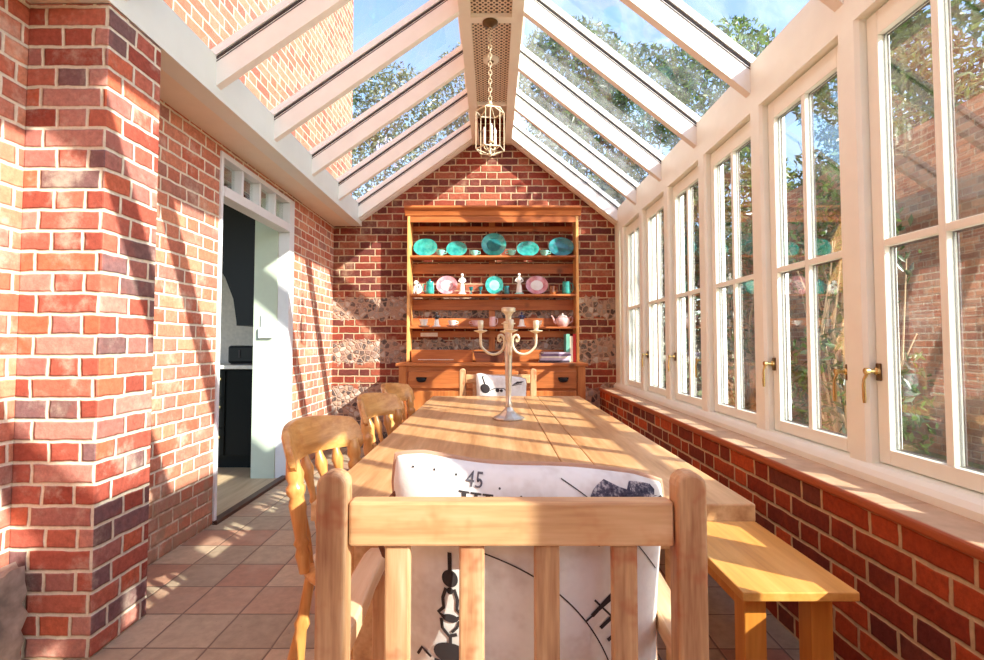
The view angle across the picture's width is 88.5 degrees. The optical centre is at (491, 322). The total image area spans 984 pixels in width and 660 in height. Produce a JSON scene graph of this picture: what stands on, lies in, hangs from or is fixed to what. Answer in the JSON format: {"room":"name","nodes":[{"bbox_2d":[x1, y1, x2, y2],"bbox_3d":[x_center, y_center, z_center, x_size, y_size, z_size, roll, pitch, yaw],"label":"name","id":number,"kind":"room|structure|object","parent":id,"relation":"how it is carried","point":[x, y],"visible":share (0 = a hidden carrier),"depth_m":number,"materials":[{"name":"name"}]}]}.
{"room":"sunroom","nodes":[
{"label":"sunroom","id":0,"kind":"room"},
{"bbox_2d":[9,4,160,658],"bbox_3d":[-1.548,0.006,1.949,0.297,2.345,0.290,0,-2,0],"label":"wall pillar","id":1,"kind":"structure","parent":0,"point":[82,444],"depth_m":1.82,"materials":[{"name":"brick"}]},
{"bbox_2d":[26,0,361,225],"bbox_3d":[-1.452,-1.281,1.779,0.110,0.208,7.248,0,-2,0],"label":"beam","id":2,"kind":"structure","parent":1,"relation":"on","point":[185,57],"depth_m":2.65,"materials":[{"name":"grey paint"}]},
{"bbox_2d":[211,0,351,89],"bbox_3d":[-0.856,-1.717,2.598,1.280,1.040,0.068,0,-2,0],"label":"rafter","id":3,"kind":"object","parent":2,"relation":"attached to","point":[280,25],"visible":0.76,"depth_m":2.56,"materials":[{"name":"white paint"}]},
{"bbox_2d":[270,0,458,141],"bbox_3d":[-0.854,-1.690,3.272,1.280,1.040,0.068,0,-2,0],"label":"rafter","id":4,"kind":"object","parent":2,"relation":"attached to","point":[400,38],"visible":0.85,"depth_m":3.25,"materials":[{"name":"white paint"}]},
{"bbox_2d":[309,44,464,175],"bbox_3d":[-0.853,-1.663,3.946,1.280,1.040,0.068,0,-2,0],"label":"rafter","id":5,"kind":"object","parent":2,"relation":"attached to","point":[449,67],"visible":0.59,"depth_m":3.92,"materials":[{"name":"white paint"}]},
{"bbox_2d":[336,88,468,200],"bbox_3d":[-0.852,-1.636,4.621,1.280,1.040,0.068,0,-2,0],"label":"rafter","id":6,"kind":"object","parent":2,"relation":"attached to","point":[457,106],"visible":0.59,"depth_m":4.60,"materials":[{"name":"white paint"}]},
{"bbox_2d":[356,121,471,218],"bbox_3d":[-0.851,-1.609,5.295,1.280,1.040,0.068,0,-2,0],"label":"rafter","id":7,"kind":"object","parent":2,"relation":"attached to","point":[460,137],"visible":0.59,"depth_m":5.27,"materials":[{"name":"white paint"}]},
{"bbox_2d":[0,0,353,567],"bbox_3d":[-1.832,-2.436,1.652,0.270,7.200,8.900,0,-2,0],"label":"wall","id":8,"kind":"structure","parent":0,"point":[186,263],"depth_m":2.85,"materials":[{"name":"brick"}]},
{"bbox_2d":[212,151,294,524],"bbox_3d":[-1.814,0.098,3.682,0.300,2.300,1.160,0,-2,0],"label":"door","id":9,"kind":"structure","parent":8,"relation":"in","point":[273,215],"depth_m":4.13,"materials":[{"name":"white paint"}]},
{"bbox_2d":[258,315,272,337],"bbox_3d":[-1.858,0.031,4.141,0.110,0.190,0.022,0,-2,0],"label":"light switch","id":10,"kind":"object","parent":9,"relation":"attached to","point":[265,319],"visible":1,"depth_m":4.13,"materials":[{"name":"plastic"}]},
{"bbox_2d":[220,274,252,362],"bbox_3d":[-3.576,0.006,5.140,3.230,2.600,0.140,0,-2,0],"label":"wall","id":11,"kind":"structure","parent":0,"point":[231,334],"depth_m":5.07,"materials":[{"name":"paint"}]},
{"bbox_2d":[222,187,254,326],"bbox_3d":[-2.367,-0.625,4.863,0.790,1.320,0.420,0,-2,0],"label":"upper cabinet","id":12,"kind":"object","parent":11,"relation":"attached to","point":[238,246],"visible":0.4,"depth_m":4.66,"materials":[{"name":"black wood"}]},
{"bbox_2d":[21,448,799,659],"bbox_3d":[-1.897,1.215,1.606,6.600,0.100,7.500,0,-2,0],"label":"floor","id":13,"kind":"structure","parent":0,"point":[232,590],"depth_m":2.18,"materials":[{"name":"tile"}]},
{"bbox_2d":[0,562,27,659],"bbox_3d":[-1.662,1.004,1.564,0.110,0.360,0.380,0,-2,0],"label":"stone","id":14,"kind":"object","parent":13,"relation":"on","point":[13,590],"visible":1,"depth_m":1.70,"materials":[{"name":"stone"}]},
{"bbox_2d":[218,369,252,466],"bbox_3d":[-2.492,0.854,4.700,1.000,0.870,0.627,0,-2,0],"label":"base cabinet","id":15,"kind":"object","parent":13,"relation":"on","point":[235,385],"visible":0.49,"depth_m":4.42,"materials":[{"name":"black paint"}]},
{"bbox_2d":[220,363,252,368],"bbox_3d":[-2.532,0.402,4.730,1.120,0.033,0.635,0,-2,0],"label":"countertop","id":16,"kind":"structure","parent":15,"relation":"on","point":[222,365],"depth_m":4.41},
{"bbox_2d":[228,346,252,363],"bbox_3d":[-2.262,0.295,4.622,0.240,0.170,0.168,0,-2,0],"label":"toaster","id":17,"kind":"object","parent":16,"relation":"on","point":[236,354],"visible":0.67,"depth_m":4.55,"materials":[{"name":"black metal"}]},
{"bbox_2d":[281,415,363,659],"bbox_3d":[-0.377,0.732,1.536,0.497,0.864,0.411,-1,-2,16],"label":"spindle chair","id":18,"kind":"object","parent":13,"relation":"on","point":[301,437],"visible":0.48,"depth_m":1.50,"materials":[{"name":"brown wood"}]},
{"bbox_2d":[357,392,403,455],"bbox_3d":[-0.367,0.763,2.315,0.497,0.864,0.411,-1,-2,15],"label":"spindle chair","id":19,"kind":"object","parent":13,"relation":"on","point":[373,404],"visible":0.27,"depth_m":2.40,"materials":[{"name":"brown wood"}]},
{"bbox_2d":[381,383,414,431],"bbox_3d":[-0.394,0.788,2.915,0.497,0.864,0.411,0,-2,12],"label":"spindle chair","id":20,"kind":"object","parent":13,"relation":"on","point":[404,392],"visible":0.16,"depth_m":3.07,"materials":[{"name":"brown wood"}]},
{"bbox_2d":[395,205,587,421],"bbox_3d":[-0.001,0.057,5.086,1.850,2.495,0.509,0,-2,0],"label":"dresser","id":21,"kind":"object","parent":13,"relation":"on","point":[426,380],"depth_m":5.17,"materials":[{"name":"brown wood"}]},
{"bbox_2d":[413,280,421,293],"bbox_3d":[-0.765,-0.363,5.183,0.092,0.142,0.074,0,-2,0],"label":"ornament","id":22,"kind":"object","parent":21,"relation":"on","point":[417,288],"visible":1,"depth_m":5.16,"materials":[{"name":"grey ceramic"}]},
{"bbox_2d":[417,319,429,326],"bbox_3d":[-0.700,0.002,5.175,0.132,0.076,0.132,0,-2,0],"label":"tea cup","id":23,"kind":"object","parent":21,"relation":"on","point":[423,322],"visible":1,"depth_m":5.14,"materials":[{"name":"ceramic"}]},
{"bbox_2d":[413,238,436,254],"bbox_3d":[-0.696,-0.789,5.278,0.249,0.196,0.054,0,-2,0],"label":"platter","id":24,"kind":"object","parent":21,"relation":"on","point":[425,246],"visible":0.92,"depth_m":5.29,"materials":[{"name":"teal ceramic"}]},
{"bbox_2d":[422,279,433,293],"bbox_3d":[-0.647,-0.372,5.185,0.112,0.160,0.091,2,-3,-33],"label":"tankard","id":25,"kind":"object","parent":21,"relation":"on","point":[429,284],"visible":0.96,"depth_m":5.16,"materials":[{"name":"teal ceramic"}]},
{"bbox_2d":[432,312,440,326],"bbox_3d":[-0.567,-0.035,5.177,0.093,0.150,0.074,0,-2,0],"label":"figurine","id":26,"kind":"object","parent":21,"relation":"on","point":[436,317],"visible":1,"depth_m":5.16,"materials":[{"name":"grey ceramic"}]},
{"bbox_2d":[411,350,472,361],"bbox_3d":[-0.511,0.340,5.190,0.620,0.125,0.123,0,-2,0],"label":"wooden box","id":27,"kind":"object","parent":21,"relation":"on","point":[416,355],"visible":0.95,"depth_m":5.13,"materials":[{"name":"brown wood"}]},
{"bbox_2d":[436,276,456,293],"bbox_3d":[-0.471,-0.394,5.263,0.223,0.196,0.052,0,-2,0],"label":"plate","id":28,"kind":"object","parent":21,"relation":"on","point":[445,284],"visible":1,"depth_m":5.27,"materials":[{"name":"pink ceramic"}]},
{"bbox_2d":[446,320,457,326],"bbox_3d":[-0.407,0.009,5.175,0.128,0.063,0.124,0,-2,0],"label":"tea cup","id":29,"kind":"object","parent":21,"relation":"on","point":[452,323],"visible":1,"depth_m":5.14,"materials":[{"name":"white ceramic"}]},
{"bbox_2d":[446,241,466,254],"bbox_3d":[-0.370,-0.774,5.281,0.218,0.167,0.046,0,-2,0],"label":"platter","id":30,"kind":"object","parent":21,"relation":"on","point":[456,247],"visible":0.9,"depth_m":5.29,"materials":[{"name":"teal ceramic"}]},
{"bbox_2d":[458,274,465,293],"bbox_3d":[-0.307,-0.399,5.191,0.085,0.215,0.068,0,-2,0],"label":"figurine","id":31,"kind":"object","parent":21,"relation":"on","point":[461,280],"visible":0.97,"depth_m":5.18,"materials":[{"name":"white ceramic"}]},
{"bbox_2d":[473,351,504,361],"bbox_3d":[-0.026,0.345,5.125,0.330,0.110,0.162,0,-2,0],"label":"bowl","id":32,"kind":"object","parent":21,"relation":"on","point":[480,356],"visible":0.73,"depth_m":5.05,"materials":[{"name":"brown wood"}]},
{"bbox_2d":[395,362,587,365],"bbox_3d":[-0.001,0.414,5.082,1.850,0.029,0.488,0,-2,0],"label":"countertop","id":33,"kind":"structure","parent":21,"relation":"on","point":[401,363],"depth_m":4.84,"materials":[{"name":"brown wood"}]},
{"bbox_2d":[409,327,575,328],"bbox_3d":[0.009,0.053,5.227,1.695,0.020,0.201,0,-2,0],"label":"shelf","id":34,"kind":"object","parent":21,"relation":"attached to","point":[409,327],"depth_m":5.13,"materials":[{"name":"brown wood"}]},
{"bbox_2d":[410,294,575,297],"bbox_3d":[0.009,-0.279,5.240,1.695,0.020,0.201,0,-2,0],"label":"shelf","id":35,"kind":"object","parent":21,"relation":"attached to","point":[411,295],"depth_m":5.16,"materials":[{"name":"brown wood"}]},
{"bbox_2d":[410,255,575,259],"bbox_3d":[0.009,-0.674,5.256,1.695,0.020,0.201,0,-2,0],"label":"shelf","id":36,"kind":"object","parent":21,"relation":"attached to","point":[412,257],"depth_m":5.17,"materials":[{"name":"brown wood"}]},
{"bbox_2d":[481,233,505,254],"bbox_3d":[0.019,-0.818,5.274,0.259,0.253,0.066,0,-2,0],"label":"plate","id":37,"kind":"object","parent":21,"relation":"on","point":[492,243],"visible":0.95,"depth_m":5.28,"materials":[{"name":"teal ceramic"}]},
{"bbox_2d":[489,317,497,326],"bbox_3d":[0.010,-0.010,5.170,0.084,0.100,0.069,-2,-3,34],"label":"jug","id":38,"kind":"object","parent":21,"relation":"on","point":[492,322],"visible":1,"depth_m":5.15,"materials":[{"name":"pink ceramic"}]},
{"bbox_2d":[485,276,502,293],"bbox_3d":[0.025,-0.393,5.263,0.187,0.196,0.051,0,-2,0],"label":"plate","id":39,"kind":"object","parent":21,"relation":"on","point":[494,284],"visible":0.96,"depth_m":5.27,"materials":[{"name":"teal ceramic"}]},
{"bbox_2d":[515,273,523,293],"bbox_3d":[0.279,-0.402,5.190,0.098,0.220,0.079,0,-2,0],"label":"figurine","id":40,"kind":"object","parent":21,"relation":"on","point":[519,279],"visible":0.96,"depth_m":5.17,"materials":[{"name":"white ceramic"}]},
{"bbox_2d":[517,312,525,326],"bbox_3d":[0.305,-0.035,5.175,0.093,0.150,0.074,0,-2,0],"label":"figurine","id":41,"kind":"object","parent":21,"relation":"on","point":[521,322],"visible":1,"depth_m":5.16,"materials":[{"name":"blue ceramic"}]},
{"bbox_2d":[517,241,538,254],"bbox_3d":[0.375,-0.774,5.279,0.234,0.167,0.047,0,-2,0],"label":"platter","id":42,"kind":"object","parent":21,"relation":"on","point":[526,247],"visible":0.91,"depth_m":5.29,"materials":[{"name":"teal ceramic"}]},
{"bbox_2d":[526,276,547,293],"bbox_3d":[0.468,-0.394,5.261,0.234,0.196,0.053,0,-2,0],"label":"plate","id":43,"kind":"object","parent":21,"relation":"on","point":[535,284],"visible":1,"depth_m":5.27,"materials":[{"name":"pink ceramic"}]},
{"bbox_2d":[538,360,568,362],"bbox_3d":[0.624,0.390,5.126,0.300,0.020,0.203,0,-2,2],"label":"book","id":44,"kind":"object","parent":21,"relation":"on","point":[562,361],"visible":0.95,"depth_m":5.02,"materials":[{"name":"paper"}]},
{"bbox_2d":[539,358,569,359],"bbox_3d":[0.628,0.368,5.127,0.290,0.022,0.203,0,-2,1],"label":"book","id":45,"kind":"object","parent":44,"relation":"on","point":[539,358],"visible":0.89,"depth_m":5.03,"materials":[{"name":"paper"}]},
{"bbox_2d":[539,356,569,357],"bbox_3d":[0.632,0.347,5.128,0.285,0.018,0.203,0,-2,0],"label":"book","id":46,"kind":"object","parent":45,"relation":"on","point":[540,356],"visible":0.96,"depth_m":5.03,"materials":[{"name":"paper"}]},
{"bbox_2d":[539,354,570,355],"bbox_3d":[0.636,0.327,5.128,0.300,0.022,0.203,0,-2,-2],"label":"book","id":47,"kind":"object","parent":46,"relation":"on","point":[539,354],"visible":0.89,"depth_m":5.03,"materials":[{"name":"paper"}]},
{"bbox_2d":[540,352,569,353],"bbox_3d":[0.640,0.307,5.129,0.270,0.015,0.203,0,-2,-3],"label":"book","id":48,"kind":"object","parent":47,"relation":"on","point":[541,352],"visible":1,"depth_m":5.03,"materials":[{"name":"paper"}]},
{"bbox_2d":[549,237,573,254],"bbox_3d":[0.723,-0.795,5.275,0.265,0.207,0.057,0,-2,0],"label":"platter","id":49,"kind":"object","parent":21,"relation":"on","point":[560,245],"visible":0.94,"depth_m":5.28,"materials":[{"name":"teal ceramic"}]},
{"bbox_2d":[551,313,572,326],"bbox_3d":[0.720,-0.029,5.184,0.182,0.140,0.155,-2,-3,40],"label":"teapot","id":50,"kind":"object","parent":21,"relation":"on","point":[562,320],"visible":1,"depth_m":5.14,"materials":[{"name":"ceramic"}]},
{"bbox_2d":[564,334,569,361],"bbox_3d":[0.771,0.261,5.206,0.036,0.285,0.173,0,-2,0],"label":"book","id":51,"kind":"object","parent":21,"relation":"on","point":[566,336],"visible":0.66,"depth_m":5.12,"materials":[{"name":"paper"}]},
{"bbox_2d":[562,281,573,293],"bbox_3d":[0.772,-0.357,5.182,0.112,0.130,0.091,-2,-3,34],"label":"jug","id":52,"kind":"object","parent":21,"relation":"on","point":[566,288],"visible":0.95,"depth_m":5.15,"materials":[{"name":"teal ceramic"}]},
{"bbox_2d":[570,336,572,361],"bbox_3d":[0.805,0.272,5.205,0.030,0.262,0.173,0,-2,0],"label":"book","id":53,"kind":"object","parent":21,"relation":"on","point":[571,337],"visible":0.57,"depth_m":5.12,"materials":[{"name":"paper"}]},
{"bbox_2d":[570,334,575,361],"bbox_3d":[0.837,0.261,5.206,0.032,0.285,0.173,0,-2,0],"label":"book","id":54,"kind":"object","parent":21,"relation":"on","point":[573,335],"visible":0.68,"depth_m":5.12,"materials":[{"name":"paper"}]},
{"bbox_2d":[459,368,535,395],"bbox_3d":[0.040,0.767,3.225,0.550,0.927,0.407,0,-2,0],"label":"armchair","id":55,"kind":"object","parent":13,"relation":"on","point":[464,378],"visible":0.18,"depth_m":3.41,"materials":[{"name":"brown wood"}]},
{"bbox_2d":[475,373,526,396],"bbox_3d":[0.061,0.513,3.342,0.341,0.357,0.130,0,-2,2],"label":"cushion","id":56,"kind":"object","parent":55,"relation":"on","point":[486,384],"visible":0.48,"depth_m":3.31,"materials":[{"name":"fabric"}]},
{"bbox_2d":[314,468,708,659],"bbox_3d":[0.026,0.671,0.855,0.550,0.927,0.407,0,-2,0],"label":"armchair","id":57,"kind":"object","parent":13,"relation":"on","point":[679,522],"visible":0.91,"depth_m":0.68,"materials":[{"name":"brown wood"}]},
{"bbox_2d":[378,450,663,659],"bbox_3d":[0.045,0.416,0.797,0.447,0.441,0.164,0,-2,0],"label":"cushion","id":58,"kind":"object","parent":57,"relation":"on","point":[585,578],"visible":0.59,"depth_m":0.74,"materials":[{"name":"fabric"}]},
{"bbox_2d":[311,396,754,659],"bbox_3d":[0.086,0.799,2.075,0.914,0.770,2.110,0,-2,0],"label":"dining table","id":59,"kind":"object","parent":13,"relation":"on","point":[571,429],"visible":0.49,"depth_m":1.64,"materials":[{"name":"brown wood"}]},
{"bbox_2d":[474,307,542,420],"bbox_3d":[0.072,0.176,2.205,0.250,0.484,0.207,2,-3,-42],"label":"candelabra","id":60,"kind":"object","parent":59,"relation":"on","point":[508,413],"visible":1,"depth_m":2.19,"materials":[{"name":"grey metal"}]},
{"bbox_2d":[474,320,486,332],"bbox_3d":[-0.050,0.017,2.203,0.058,0.056,0.057,0,-2,0],"label":"candle cup","id":61,"kind":"object","parent":60,"relation":"on","point":[480,322],"depth_m":2.19,"materials":[{"name":"beige metal"}]},
{"bbox_2d":[501,307,514,329],"bbox_3d":[0.072,-0.017,2.212,0.062,0.099,0.062,0,-2,0],"label":"socket","id":62,"kind":"object","parent":60,"relation":"attached to","point":[508,311],"depth_m":2.20,"materials":[{"name":"beige metal"}]},
{"bbox_2d":[504,319,517,332],"bbox_3d":[0.078,0.014,2.116,0.058,0.056,0.057,0,-2,0],"label":"candle cup","id":63,"kind":"object","parent":60,"relation":"on","point":[510,329],"depth_m":2.11,"materials":[{"name":"beige metal"}]},
{"bbox_2d":[529,320,542,332],"bbox_3d":[0.194,0.018,2.219,0.058,0.056,0.057,0,-2,0],"label":"candle cup","id":64,"kind":"object","parent":60,"relation":"on","point":[535,323],"depth_m":2.21,"materials":[{"name":"beige metal"}]},
{"bbox_2d":[707,521,859,659],"bbox_3d":[0.808,0.960,2.109,0.305,0.450,1.605,0,-2,0],"label":"bench","id":65,"kind":"object","parent":13,"relation":"on","point":[751,564],"visible":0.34,"depth_m":1.40,"materials":[{"name":"brown wood"}]},
{"bbox_2d":[331,118,615,447],"bbox_3d":[-0.140,-0.460,5.498,3.140,3.560,0.250,0,-2,0],"label":"wall","id":66,"kind":"structure","parent":0,"point":[369,335],"depth_m":5.37,"materials":[{"name":"brick"}]},
{"bbox_2d":[360,140,471,220],"bbox_3d":[-0.801,-1.578,5.371,1.180,0.995,0.093,0,-2,0],"label":"trim","id":67,"kind":"structure","parent":66,"relation":"attached to","point":[467,145],"depth_m":5.36,"materials":[{"name":"white paint"}]},
{"bbox_2d":[458,0,524,143],"bbox_3d":[-0.007,-2.222,1.866,0.500,0.310,7.350,0,-2,0],"label":"ridge beam","id":68,"kind":"structure","parent":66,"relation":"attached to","point":[466,18],"depth_m":3.88,"materials":[{"name":"beige paint"}]},
{"bbox_2d":[476,18,504,156],"bbox_3d":[-0.012,-1.551,3.355,0.191,0.909,0.186,0,-2,0],"label":"hanging lantern","id":69,"kind":"object","parent":68,"relation":"hanging from","point":[489,23],"visible":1,"depth_m":3.35,"materials":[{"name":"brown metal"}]},
{"bbox_2d":[470,0,512,101],"bbox_3d":[-0.008,-2.125,1.366,0.380,0.014,6.360,0,-2,0],"label":"grille","id":70,"kind":"object","parent":68,"relation":"attached to","point":[500,35],"depth_m":3.75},
{"bbox_2d":[483,54,498,64],"bbox_3d":[-0.008,-2.005,3.864,0.124,0.026,0.124,0,-2,0],"label":"smoke detector","id":71,"kind":"object","parent":70,"relation":"attached to","point":[495,59],"visible":0.8,"depth_m":3.84,"materials":[{"name":"beige paint"}]},
{"bbox_2d":[511,141,616,225],"bbox_3d":[0.759,-1.557,5.367,1.100,1.038,0.093,0,-2,0],"label":"trim","id":72,"kind":"structure","parent":66,"relation":"attached to","point":[513,143],"depth_m":5.36,"materials":[{"name":"white paint"}]},
{"bbox_2d":[600,391,983,659],"bbox_3d":[1.278,0.870,1.689,0.290,0.598,7.250,0,-2,0],"label":"wall","id":73,"kind":"structure","parent":0,"point":[922,597],"depth_m":1.55,"materials":[{"name":"brick"}]},
{"bbox_2d":[599,388,983,561],"bbox_3d":[1.260,0.554,1.701,0.285,0.034,7.248,0,-2,0],"label":"sill","id":74,"kind":"structure","parent":73,"relation":"on","point":[965,535],"depth_m":1.65,"materials":[{"name":"white wood"}]},
{"bbox_2d":[614,0,983,523],"bbox_3d":[1.349,-0.275,1.734,0.148,1.624,7.248,0,-2,0],"label":"window","id":75,"kind":"structure","parent":73,"relation":"in","point":[893,14],"depth_m":1.66,"materials":[{"name":"white paint"}]},
{"bbox_2d":[615,230,621,383],"bbox_3d":[1.369,-0.162,5.267,0.120,1.578,0.178,0,-2,0],"label":"window post","id":76,"kind":"object","parent":75,"relation":"on","point":[617,234],"visible":0.36,"depth_m":5.23,"materials":[{"name":"white paint"}]},
{"bbox_2d":[620,227,635,384],"bbox_3d":[1.369,-0.169,5.079,0.120,1.578,0.104,0,-2,0],"label":"window post","id":77,"kind":"object","parent":75,"relation":"on","point":[623,239],"visible":0.65,"depth_m":5.04,"materials":[{"name":"white paint"}]},
{"bbox_2d":[626,217,640,387],"bbox_3d":[1.366,-0.182,4.754,0.044,1.566,0.542,0,-2,0],"label":"window","id":78,"kind":"structure","parent":75,"relation":"attached to","point":[633,228],"depth_m":4.87,"materials":[{"name":"white paint"}]},
{"bbox_2d":[639,210,657,390],"bbox_3d":[1.368,-0.195,4.429,0.120,1.578,0.104,0,-2,0],"label":"window post","id":79,"kind":"object","parent":75,"relation":"on","point":[642,214],"visible":0.7,"depth_m":4.39,"materials":[{"name":"white paint"}]},
{"bbox_2d":[642,196,665,395],"bbox_3d":[1.338,-0.208,4.106,0.098,1.566,0.544,0,-2,0],"label":"window","id":80,"kind":"structure","parent":75,"relation":"attached to","point":[656,209],"depth_m":4.23,"materials":[{"name":"white paint"}]},
{"bbox_2d":[663,187,686,399],"bbox_3d":[1.367,-0.222,3.780,0.120,1.578,0.104,0,-2,0],"label":"window post","id":81,"kind":"object","parent":75,"relation":"on","point":[668,192],"visible":0.7,"depth_m":3.74,"materials":[{"name":"white paint"}]},
{"bbox_2d":[668,166,701,406],"bbox_3d":[1.337,-0.234,3.456,0.098,1.566,0.544,0,-2,0],"label":"window","id":82,"kind":"structure","parent":75,"relation":"attached to","point":[686,185],"depth_m":3.53,"materials":[{"name":"white paint"}]},
{"bbox_2d":[698,154,727,411],"bbox_3d":[1.365,-0.248,3.130,0.120,1.578,0.104,0,-2,0],"label":"window post","id":83,"kind":"object","parent":75,"relation":"on","point":[704,175],"visible":0.7,"depth_m":3.09,"materials":[{"name":"white paint"}]},
{"bbox_2d":[710,121,756,423],"bbox_3d":[1.363,-0.261,2.805,0.044,1.566,0.542,0,-2,0],"label":"window","id":84,"kind":"structure","parent":75,"relation":"attached to","point":[731,148],"depth_m":2.84,"materials":[{"name":"white paint"}]},
{"bbox_2d":[750,104,791,430],"bbox_3d":[1.364,-0.274,2.481,0.120,1.578,0.104,0,-2,0],"label":"window post","id":85,"kind":"object","parent":75,"relation":"on","point":[765,416],"visible":0.7,"depth_m":2.45,"materials":[{"name":"white paint"}]},
{"bbox_2d":[762,45,849,451],"bbox_3d":[1.335,-0.287,2.157,0.098,1.566,0.544,0,-2,0],"label":"window","id":86,"kind":"structure","parent":75,"relation":"attached to","point":[802,90],"depth_m":2.17,"materials":[{"name":"white paint"}]},
{"bbox_2d":[838,19,882,462],"bbox_3d":[1.363,-0.300,1.831,0.120,1.578,0.104,0,-2,0],"label":"window post","id":87,"kind":"object","parent":75,"relation":"on","point":[852,40],"visible":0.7,"depth_m":1.80,"materials":[{"name":"white paint"}]},
{"bbox_3d":[1.358,-0.430,-1.416,0.120,1.578,0.104,0,-2,0],"label":"window post","id":88,"kind":"object","parent":75,"relation":"on","visible":0},
{"bbox_2d":[615,0,888,232],"bbox_3d":[1.383,-1.213,1.772,0.160,0.243,7.248,0,-2,0],"label":"beam","id":89,"kind":"structure","parent":88,"relation":"on","point":[813,32],"depth_m":2.43,"materials":[{"name":"white paint"}]},
{"bbox_2d":[512,121,620,222],"bbox_3d":[0.809,-1.588,5.292,1.200,1.083,0.068,0,-2,0],"label":"rafter","id":90,"kind":"object","parent":89,"relation":"attached to","point":[521,137],"visible":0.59,"depth_m":5.27,"materials":[{"name":"white paint"}]},
{"bbox_2d":[515,88,638,204],"bbox_3d":[0.808,-1.615,4.617,1.200,1.083,0.068,0,-2,0],"label":"rafter","id":91,"kind":"object","parent":89,"relation":"attached to","point":[526,107],"visible":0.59,"depth_m":4.59,"materials":[{"name":"white paint"}]},
{"bbox_2d":[518,44,664,181],"bbox_3d":[0.807,-1.642,3.943,1.200,1.083,0.068,0,-2,0],"label":"rafter","id":92,"kind":"object","parent":89,"relation":"attached to","point":[533,68],"visible":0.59,"depth_m":3.92,"materials":[{"name":"white paint"}]},
{"bbox_2d":[523,0,700,148],"bbox_3d":[0.806,-1.669,3.268,1.200,1.083,0.068,0,-2,0],"label":"rafter","id":93,"kind":"object","parent":89,"relation":"attached to","point":[546,15],"visible":0.85,"depth_m":3.24,"materials":[{"name":"white paint"}]},
{"bbox_2d":[620,0,755,97],"bbox_3d":[0.804,-1.696,2.594,1.200,1.083,0.068,0,-2,0],"label":"rafter","id":94,"kind":"object","parent":89,"relation":"attached to","point":[680,23],"visible":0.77,"depth_m":2.56,"materials":[{"name":"white paint"}]},
{"bbox_2d":[819,0,842,11],"bbox_3d":[0.803,-1.723,1.919,1.200,1.083,0.068,0,-2,0],"label":"rafter","id":95,"kind":"object","parent":89,"relation":"attached to","point":[833,5],"visible":1,"depth_m":1.90,"materials":[{"name":"white paint"}]},
{"label":"outside","id":96,"kind":"structure","parent":0,"visible":0},
{"bbox_2d":[664,361,983,469],"bbox_3d":[4.019,1.850,10.928,36.000,0.380,46.000,0,-2,0],"label":"ground","id":97,"kind":"structure","parent":96,"point":[970,464],"depth_m":5.74,"materials":[{"name":"green plant"}]},
{"bbox_2d":[351,61,442,199],"bbox_3d":[-2.800,-2.349,12.300,3.252,8.131,2.609,0,-2,0],"label":"tree","id":98,"kind":"object","parent":97,"relation":"on","point":[377,138],"visible":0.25,"depth_m":12.11,"materials":[{"name":"green plant"}]},
{"bbox_2d":[427,41,468,148],"bbox_3d":[-0.592,-2.923,13.721,2.607,9.390,2.463,0,-2,0],"label":"tree","id":99,"kind":"object","parent":97,"relation":"on","point":[462,119],"visible":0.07,"depth_m":13.42,"materials":[{"name":"green plant"}]},
{"bbox_2d":[518,14,637,203],"bbox_3d":[2.019,-3.031,12.822,3.296,9.534,2.896,0,-2,8],"label":"tree","id":100,"kind":"object","parent":97,"relation":"on","point":[560,113],"visible":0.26,"depth_m":12.39,"materials":[{"name":"green plant"}]},
{"bbox_2d":[589,41,690,380],"bbox_3d":[4.326,-3.231,14.729,3.250,10.087,2.532,0,-2,9],"label":"tree","id":101,"kind":"object","parent":97,"relation":"on","point":[645,117],"visible":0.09,"depth_m":14.40,"materials":[{"name":"green plant"}]},
{"bbox_2d":[639,220,701,395],"bbox_3d":[3.409,-0.117,9.325,1.498,3.646,2.021,0,-2,0],"label":"shrub","id":102,"kind":"object","parent":97,"relation":"on","point":[697,278],"visible":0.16,"depth_m":8.94,"materials":[{"name":"green plant"}]},
{"bbox_2d":[652,15,797,397],"bbox_3d":[5.229,-2.594,11.515,3.057,8.556,3.220,-1,-2,23],"label":"tree","id":103,"kind":"object","parent":97,"relation":"on","point":[679,74],"visible":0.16,"depth_m":10.95,"materials":[{"name":"green plant"}]},
{"bbox_2d":[698,207,800,410],"bbox_3d":[3.639,-0.089,7.210,1.253,3.259,1.604,0,-2,0],"label":"shrub","id":104,"kind":"object","parent":97,"relation":"on","point":[750,399],"visible":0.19,"depth_m":7.06,"materials":[{"name":"green plant"}]},
{"bbox_2d":[793,162,906,430],"bbox_3d":[3.954,-0.158,5.640,1.031,3.395,1.160,-2,-3,41],"label":"shrub","id":105,"kind":"object","parent":97,"relation":"on","point":[839,357],"visible":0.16,"depth_m":5.72,"materials":[{"name":"green plant"}]},
{"bbox_2d":[786,18,931,190],"bbox_3d":[9.213,-3.006,12.524,3.972,9.461,3.178,0,-2,0],"label":"tree","id":106,"kind":"object","parent":97,"relation":"on","point":[823,94],"visible":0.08,"depth_m":12.54,"materials":[{"name":"green plant"}]},
{"bbox_2d":[741,92,983,464],"bbox_3d":[5.037,-0.367,6.811,0.250,3.720,6.800,0,-2,0],"label":"wall","id":107,"kind":"structure","parent":97,"relation":"on","point":[914,150],"depth_m":5.65,"materials":[{"name":"brick"}]},
{"bbox_2d":[787,188,943,454],"bbox_3d":[3.075,0.081,4.407,1.132,2.650,1.629,-1,-2,23],"label":"shrub","id":108,"kind":"object","parent":97,"relation":"on","point":[839,427],"visible":0.35,"depth_m":4.32,"materials":[{"name":"green plant"}]},
{"bbox_2d":[889,0,983,137],"bbox_3d":[6.857,-1.866,6.933,2.912,6.735,3.508,0,-2,0],"label":"tree","id":109,"kind":"object","parent":97,"relation":"on","point":[974,87],"visible":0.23,"depth_m":7.22,"materials":[{"name":"green plant"}]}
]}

